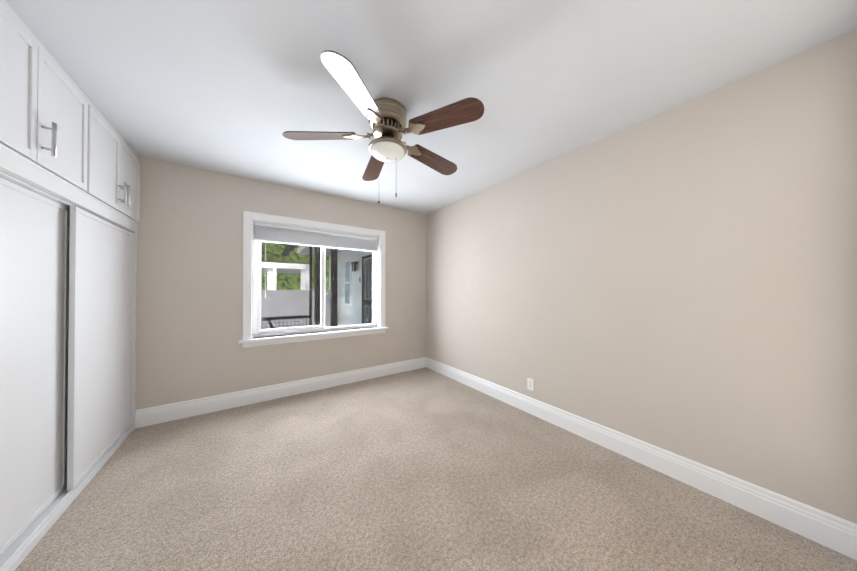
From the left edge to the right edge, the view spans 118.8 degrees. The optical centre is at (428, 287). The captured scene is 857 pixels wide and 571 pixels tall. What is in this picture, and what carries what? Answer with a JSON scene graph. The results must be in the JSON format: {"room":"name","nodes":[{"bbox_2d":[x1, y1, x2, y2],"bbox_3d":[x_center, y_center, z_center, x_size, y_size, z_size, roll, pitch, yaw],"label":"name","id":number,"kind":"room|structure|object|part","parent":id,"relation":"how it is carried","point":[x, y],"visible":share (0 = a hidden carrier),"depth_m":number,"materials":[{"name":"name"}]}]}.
{"room":"empty bedroom","nodes":[
{"label":"empty bedroom","id":0,"kind":"room"},
{"bbox_2d":[136,156,425,409],"bbox_3d":[-1.633,0.039,3.084,4.140,2.440,0.200,0,-1,-35],"label":"wall","id":1,"kind":"structure","parent":0,"point":[189,284],"depth_m":2.62,"materials":[{"name":"beige paint"}]},
{"bbox_2d":[135,357,426,427],"bbox_3d":[-1.333,1.181,3.153,3.120,0.158,0.016,0,-1,-35],"label":"baseboard","id":2,"kind":"structure","parent":1,"relation":"attached to","point":[184,409],"depth_m":2.79,"materials":[{"name":"white wood"}]},
{"bbox_2d":[239,211,387,347],"bbox_3d":[-1.334,-0.086,3.225,1.716,1.463,0.200,0,-1,-35],"label":"window","id":3,"kind":"structure","parent":1,"relation":"in","point":[249,339],"depth_m":3.06,"materials":[{"name":"white"}]},
{"bbox_2d":[255,222,377,303],"bbox_3d":[-1.335,-0.208,3.228,1.452,1.036,0.062,0,-1,-35],"label":"window blind","id":4,"kind":"object","parent":3,"relation":"attached to","point":[268,232],"visible":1,"depth_m":3.14,"materials":[{"name":"white"}]},
{"bbox_2d":[5,0,856,214],"bbox_3d":[-0.499,-1.243,1.459,4.140,0.100,4.180,0,-1,-35],"label":"ceiling","id":5,"kind":"structure","parent":0,"point":[238,88],"depth_m":1.39,"materials":[{"name":"white paint"}]},
{"bbox_2d":[282,50,484,202],"bbox_3d":[-0.260,-0.878,1.747,1.254,0.622,1.267,0,-1,-35],"label":"ceiling fan","id":6,"kind":"object","parent":5,"relation":"hanging from","point":[386,117],"visible":1,"depth_m":1.59,"materials":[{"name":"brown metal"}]},
{"bbox_3d":[-0.710,-0.997,1.665,0.463,0.040,0.146,-3,0,-6],"label":"blade","id":7,"kind":"part","parent":6,"relation":"part of","materials":[{"name":"brown wood"}]},
{"bbox_3d":[-0.368,-1.000,1.284,0.146,0.040,0.463,0,3,12],"label":"blade","id":8,"kind":"part","parent":6,"relation":"part of","materials":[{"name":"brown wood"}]},
{"bbox_3d":[-0.452,-0.994,2.108,0.146,0.040,0.463,0,-4,-24],"label":"blade","id":9,"kind":"part","parent":6,"relation":"part of","materials":[{"name":"brown wood"}]},
{"bbox_3d":[0.049,-0.994,2.001,0.463,0.040,0.146,5,-4,-42],"label":"blade","id":10,"kind":"part","parent":6,"relation":"part of","materials":[{"name":"brown wood"}]},
{"bbox_3d":[0.101,-0.998,1.491,0.463,0.040,0.146,4,2,30],"label":"blade","id":11,"kind":"part","parent":6,"relation":"part of","materials":[{"name":"brown wood"}]},
{"bbox_2d":[15,367,856,570],"bbox_3d":[-0.499,1.297,1.440,4.140,0.100,4.180,0,-1,-35],"label":"floor","id":12,"kind":"structure","parent":0,"point":[424,469],"depth_m":1.48,"materials":[{"name":"carpet"}]},
{"bbox_2d":[0,0,140,570],"bbox_3d":[-2.312,0.028,1.364,0.662,2.437,1.847,0,-1,-35],"label":"closet","id":13,"kind":"object","parent":12,"relation":"on","point":[70,165],"visible":1,"depth_m":1.41,"materials":[{"name":"white paint"}]},
{"bbox_2d":[426,29,856,523],"bbox_3d":[1.177,0.035,2.490,0.200,2.440,3.980,0,-1,-35],"label":"wall","id":14,"kind":"structure","parent":0,"point":[681,280],"depth_m":1.59,"materials":[{"name":"beige paint"}]},
{"bbox_2d":[527,378,533,390],"bbox_3d":[1.017,0.965,2.530,0.008,0.114,0.070,0,-1,-35],"label":"electrical outlet","id":15,"kind":"object","parent":14,"relation":"attached to","point":[530,384],"visible":1,"depth_m":2.53,"materials":[{"name":"white plastic"}]},
{"bbox_2d":[427,357,856,559],"bbox_3d":[0.974,1.176,2.584,0.016,0.158,3.580,0,-1,-35],"label":"baseboard","id":16,"kind":"structure","parent":14,"relation":"attached to","point":[832,532],"depth_m":1.57,"materials":[{"name":"white wood"}]},
{"label":"outside","id":17,"kind":"structure","parent":0,"visible":0},
{"bbox_3d":[-11.411,1.623,18.453,28.000,0.200,36.220,0,-1,-35],"label":"ground","id":18,"kind":"structure","parent":17,"visible":0},
{"bbox_2d":[257,290,330,328],"bbox_3d":[-10.579,0.758,7.608,13.000,1.370,7.000,0,-1,-35],"label":"driveway","id":19,"kind":"structure","parent":18,"relation":"on","point":[277,295],"depth_m":7.73,"materials":[{"name":"grey concrete"}]},
{"bbox_2d":[262,262,308,289],"bbox_3d":[-7.537,-0.352,10.030,4.750,1.115,3.500,0,-1,-35],"label":"patio cover","id":20,"kind":"object","parent":19,"relation":"on","point":[271,274],"depth_m":9.53,"materials":[{"name":"white"}]},
{"bbox_2d":[261,241,328,289],"bbox_3d":[-14.010,-4.602,11.718,32.000,12.150,7.600,0,-1,-35],"label":"trees","id":21,"kind":"object","parent":18,"relation":"on","point":[289,283],"depth_m":15.46,"materials":[{"name":"green plant"}]},
{"bbox_2d":[261,244,371,328],"bbox_3d":[-3.602,0.187,5.989,4.624,3.813,6.820,0,-1,-35],"label":"neighbour wing","id":22,"kind":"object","parent":18,"relation":"on","point":[359,266],"depth_m":6.98}
]}

